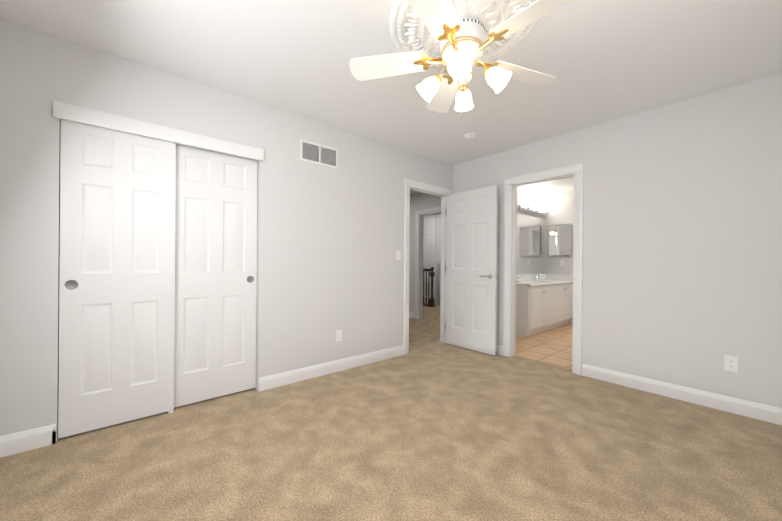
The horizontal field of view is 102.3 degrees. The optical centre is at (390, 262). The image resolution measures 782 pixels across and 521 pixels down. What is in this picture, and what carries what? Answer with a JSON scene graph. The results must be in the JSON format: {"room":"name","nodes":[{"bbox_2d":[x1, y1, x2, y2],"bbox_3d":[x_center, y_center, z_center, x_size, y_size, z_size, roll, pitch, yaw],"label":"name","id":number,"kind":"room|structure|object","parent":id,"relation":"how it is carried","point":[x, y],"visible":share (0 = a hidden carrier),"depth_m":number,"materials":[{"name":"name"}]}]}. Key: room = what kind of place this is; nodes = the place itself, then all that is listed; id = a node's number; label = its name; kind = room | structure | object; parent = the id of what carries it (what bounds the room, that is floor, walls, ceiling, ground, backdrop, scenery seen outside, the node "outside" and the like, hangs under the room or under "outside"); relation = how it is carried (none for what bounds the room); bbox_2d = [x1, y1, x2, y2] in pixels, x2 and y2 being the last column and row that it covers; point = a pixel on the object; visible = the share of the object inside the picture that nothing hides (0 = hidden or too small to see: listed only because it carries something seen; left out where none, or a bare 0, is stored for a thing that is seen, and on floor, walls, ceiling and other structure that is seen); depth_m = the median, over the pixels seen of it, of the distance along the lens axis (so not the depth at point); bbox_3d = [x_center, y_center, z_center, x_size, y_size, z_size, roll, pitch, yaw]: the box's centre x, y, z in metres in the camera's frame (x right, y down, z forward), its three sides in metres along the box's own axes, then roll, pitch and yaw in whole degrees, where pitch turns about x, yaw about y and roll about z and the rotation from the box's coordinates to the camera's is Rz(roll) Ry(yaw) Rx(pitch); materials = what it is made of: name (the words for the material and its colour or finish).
{"room":"empty bedroom","nodes":[
{"label":"empty bedroom","id":0,"kind":"room"},
{"bbox_2d":[0,18,452,441],"bbox_3d":[-0.718,-0.126,3.114,4.266,2.460,0.120,0,0,-41],"label":"wall","id":1,"kind":"structure","parent":0,"point":[330,241],"depth_m":2.68,"materials":[{"name":"paint"}]},
{"bbox_2d":[58,119,175,438],"bbox_3d":[-1.815,0.080,2.128,0.585,2.005,0.038,0,0,-41],"label":"closet door","id":2,"kind":"structure","parent":1,"relation":"in","point":[117,281],"depth_m":2.09,"materials":[{"name":"white wood"}]},
{"bbox_2d":[53,100,263,160],"bbox_3d":[-1.590,-0.916,2.329,1.235,0.097,0.122,0,0,-41],"label":"valance","id":3,"kind":"object","parent":1,"relation":"attached to","point":[75,113],"visible":0.91,"depth_m":2.18,"materials":[{"name":"white wood"}]},
{"bbox_2d":[174,143,257,407],"bbox_3d":[-1.409,0.083,2.533,0.625,2.005,0.038,0,0,-41],"label":"closet door","id":4,"kind":"structure","parent":1,"relation":"in","point":[215,272],"depth_m":2.51,"materials":[{"name":"white wood"}]},
{"bbox_2d":[300,139,337,168],"bbox_3d":[-0.689,-1.040,3.047,0.402,0.200,0.008,0,0,-41],"label":"air vent","id":5,"kind":"object","parent":1,"relation":"in","point":[317,153],"visible":1,"depth_m":3.04,"materials":[{"name":"white metal"}]},
{"bbox_2d":[259,345,403,391],"bbox_3d":[-0.485,1.049,3.233,1.685,0.114,0.016,0,0,-41],"label":"baseboard","id":6,"kind":"structure","parent":1,"relation":"attached to","point":[288,377],"depth_m":3.09,"materials":[{"name":"white wood"}]},
{"bbox_2d":[335,330,341,341],"bbox_3d":[-0.530,0.750,3.196,0.070,0.114,0.008,0,0,-41],"label":"outlet","id":7,"kind":"object","parent":1,"relation":"attached to","point":[338,335],"visible":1,"depth_m":3.19,"materials":[{"name":"white plastic"}]},
{"bbox_2d":[396,250,400,259],"bbox_3d":[0.090,-0.081,3.722,0.070,0.114,0.012,0,0,-41],"label":"light switch","id":8,"kind":"object","parent":1,"relation":"attached to","point":[398,254],"visible":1,"depth_m":3.72,"materials":[{"name":"white plastic"}]},
{"bbox_2d":[408,186,447,352],"bbox_3d":[0.462,0.091,4.128,0.760,2.045,0.132,0,0,-41],"label":"liner","id":9,"kind":"object","parent":1,"relation":"attached to","point":[443,196],"depth_m":4.39,"materials":[{"name":"white wood"}]},
{"bbox_2d":[446,185,497,355],"bbox_3d":[1.007,0.096,4.018,0.042,2.020,0.745,0,0,-41],"label":"hall door","id":10,"kind":"structure","parent":9,"relation":"attached to","point":[471,292],"depth_m":3.97,"materials":[{"name":"white wood"}]},
{"bbox_2d":[480,274,496,278],"bbox_3d":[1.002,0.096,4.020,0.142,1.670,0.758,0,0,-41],"label":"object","id":11,"kind":"structure","parent":10,"relation":"attached to","point":[489,276],"depth_m":3.75,"materials":[{"name":"silver metal"}]},
{"bbox_2d":[403,178,452,354],"bbox_3d":[0.506,0.055,4.078,0.904,2.117,0.019,0,0,-41],"label":"door frame","id":12,"kind":"structure","parent":1,"relation":"attached to","point":[408,182],"depth_m":3.82,"materials":[{"name":"white wood"}]},
{"bbox_2d":[0,303,781,520],"bbox_3d":[0.054,1.160,4.370,6.850,0.100,7.800,0,0,-41],"label":"floor","id":13,"kind":"structure","parent":0,"point":[439,431],"depth_m":1.81,"materials":[{"name":"beige carpet"}]},
{"bbox_2d":[423,267,434,306],"bbox_3d":[0.424,0.613,8.534,0.090,0.995,1.925,0,0,-41],"label":"stair railing","id":14,"kind":"object","parent":13,"relation":"on","point":[431,302],"visible":0.31,"depth_m":7.90,"materials":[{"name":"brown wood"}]},
{"bbox_2d":[0,0,781,193],"bbox_3d":[1.511,-1.387,2.701,7.090,0.100,3.640,0,0,-41],"label":"ceiling","id":15,"kind":"structure","parent":0,"point":[601,61],"depth_m":2.06,"materials":[{"name":"paint"}]},
{"bbox_2d":[349,0,572,113],"bbox_3d":[0.434,-1.078,1.734,1.278,0.534,1.227,0,0,-41],"label":"ceiling fan","id":16,"kind":"object","parent":15,"relation":"hanging from","point":[458,40],"visible":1,"depth_m":1.74,"materials":[{"name":"white paint"}]},
{"bbox_2d":[464,133,476,140],"bbox_3d":[0.844,-1.324,3.345,0.136,0.038,0.136,0,0,-41],"label":"smoke detector","id":17,"kind":"object","parent":15,"relation":"attached to","point":[470,136],"visible":1,"depth_m":3.31,"materials":[{"name":"white plastic"}]},
{"bbox_2d":[409,193,440,312],"bbox_3d":[0.133,-0.121,6.718,0.120,2.460,4.330,0,0,-41],"label":"wall","id":18,"kind":"structure","parent":0,"point":[421,201],"depth_m":6.22,"materials":[{"name":"paint"}]},
{"bbox_2d":[409,312,414,318],"bbox_3d":[-0.435,1.047,7.263,0.016,0.114,2.776,0,0,-41],"label":"baseboard","id":19,"kind":"structure","parent":18,"relation":"attached to","point":[411,314],"depth_m":6.25,"materials":[{"name":"white wood"}]},
{"bbox_2d":[423,215,432,302],"bbox_3d":[0.891,-0.066,8.631,0.030,2.360,0.700,0,0,-41],"label":"panel","id":20,"kind":"object","parent":18,"relation":"attached to","point":[428,244],"visible":0.38,"depth_m":8.50,"materials":[{"name":"white paint"}]},
{"bbox_2d":[425,214,435,298],"bbox_3d":[0.890,-0.105,8.631,0.034,2.440,0.860,0,0,-41],"label":"trim","id":21,"kind":"structure","parent":18,"relation":"attached to","point":[434,238],"depth_m":8.31,"materials":[{"name":"white wood"}]},
{"bbox_2d":[435,263,440,304],"bbox_3d":[1.254,0.573,8.204,0.030,1.090,0.240,0,0,-41],"label":"door","id":22,"kind":"structure","parent":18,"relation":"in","point":[437,280],"depth_m":8.22,"materials":[{"name":"white wood"}]},
{"bbox_2d":[517,186,544,274],"bbox_3d":[2.001,-0.105,5.390,2.824,2.460,0.120,0,0,-41],"label":"wall","id":23,"kind":"structure","parent":0,"point":[523,194],"depth_m":5.76,"materials":[{"name":"paint"}]},
{"bbox_2d":[516,274,543,281],"bbox_3d":[2.360,0.278,5.607,1.748,0.100,0.020,0,0,-41],"label":"backsplash","id":24,"kind":"structure","parent":23,"relation":"attached to","point":[519,278],"depth_m":5.63,"materials":[{"name":"white stone"}]},
{"bbox_2d":[516,213,544,274],"bbox_3d":[2.367,-0.312,5.619,1.717,1.064,0.007,0,0,-41],"label":"wall mirror","id":25,"kind":"object","parent":23,"relation":"attached to","point":[530,251],"visible":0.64,"depth_m":5.78,"materials":[{"name":"clear glass"}]},
{"bbox_2d":[517,200,551,215],"bbox_3d":[2.648,-0.977,5.737,1.060,0.165,0.210,0,0,-41],"label":"sconce","id":26,"kind":"object","parent":23,"relation":"attached to","point":[536,211],"visible":1,"depth_m":5.68,"materials":[{"name":"silver metal"}]},
{"bbox_2d":[515,323,572,368],"bbox_3d":[2.710,1.182,4.447,2.724,0.100,2.250,0,0,-41],"label":"floor","id":27,"kind":"structure","parent":0,"point":[552,346],"depth_m":4.20,"materials":[{"name":"beige tile"}]},
{"bbox_2d":[516,282,572,336],"bbox_3d":[2.538,0.750,5.411,1.728,0.760,0.556,0,0,-41],"label":"bathroom vanity","id":28,"kind":"object","parent":27,"relation":"on","point":[544,302],"depth_m":4.96,"materials":[{"name":"white wood"}]},
{"bbox_2d":[516,278,567,285],"bbox_3d":[2.528,0.350,5.411,1.748,0.040,0.538,0,0,-41],"label":"countertop","id":29,"kind":"structure","parent":28,"relation":"on","point":[531,281],"depth_m":5.33,"materials":[{"name":"white stone"}]},
{"bbox_2d":[545,190,573,323],"bbox_3d":[3.798,-0.090,5.374,0.120,2.460,2.250,0,0,-41],"label":"wall","id":30,"kind":"structure","parent":0,"point":[561,211],"depth_m":5.99,"materials":[{"name":"paint"}]},
{"bbox_2d":[544,274,572,281],"bbox_3d":[3.188,0.285,5.969,0.020,0.100,0.513,0,0,-41],"label":"backsplash","id":31,"kind":"structure","parent":30,"relation":"attached to","point":[570,277],"depth_m":5.95,"materials":[{"name":"white stone"}]},
{"bbox_2d":[549,223,572,255],"bbox_3d":[3.200,-0.420,5.952,0.034,0.590,0.410,0,0,-41],"label":"mirror","id":32,"kind":"object","parent":30,"relation":"attached to","point":[560,238],"visible":0.95,"depth_m":5.93,"materials":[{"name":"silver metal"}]},
{"bbox_2d":[452,72,781,407],"bbox_3d":[2.001,-0.103,3.133,0.120,2.460,3.640,0,0,-41],"label":"wall","id":33,"kind":"structure","parent":0,"point":[682,242],"depth_m":2.59,"materials":[{"name":"paint"}]},
{"bbox_2d":[496,344,502,355],"bbox_3d":[1.088,1.062,4.079,0.016,0.114,0.788,0,0,-41],"label":"baseboard","id":34,"kind":"structure","parent":33,"relation":"attached to","point":[499,348],"depth_m":3.81,"materials":[{"name":"white wood"}]},
{"bbox_2d":[509,172,574,372],"bbox_3d":[1.685,0.101,3.505,0.132,2.045,0.703,0,0,-41],"label":"liner","id":35,"kind":"object","parent":33,"relation":"attached to","point":[513,242],"depth_m":3.73,"materials":[{"name":"white wood"}]},
{"bbox_2d":[503,163,583,374],"bbox_3d":[1.630,0.065,3.457,0.019,2.117,0.847,0,0,-41],"label":"door frame","id":36,"kind":"structure","parent":33,"relation":"attached to","point":[578,169],"depth_m":3.18,"materials":[{"name":"white wood"}]},
{"bbox_2d":[582,364,781,424],"bbox_3d":[2.462,1.074,2.484,0.016,0.114,1.721,0,0,-41],"label":"baseboard","id":37,"kind":"structure","parent":33,"relation":"attached to","point":[763,412],"depth_m":2.53,"materials":[{"name":"white wood"}]},
{"bbox_2d":[724,355,737,372],"bbox_3d":[2.563,0.767,2.374,0.008,0.114,0.070,0,0,-41],"label":"outlet","id":38,"kind":"object","parent":33,"relation":"attached to","point":[730,363],"visible":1,"depth_m":2.37,"materials":[{"name":"white plastic"}]}
]}

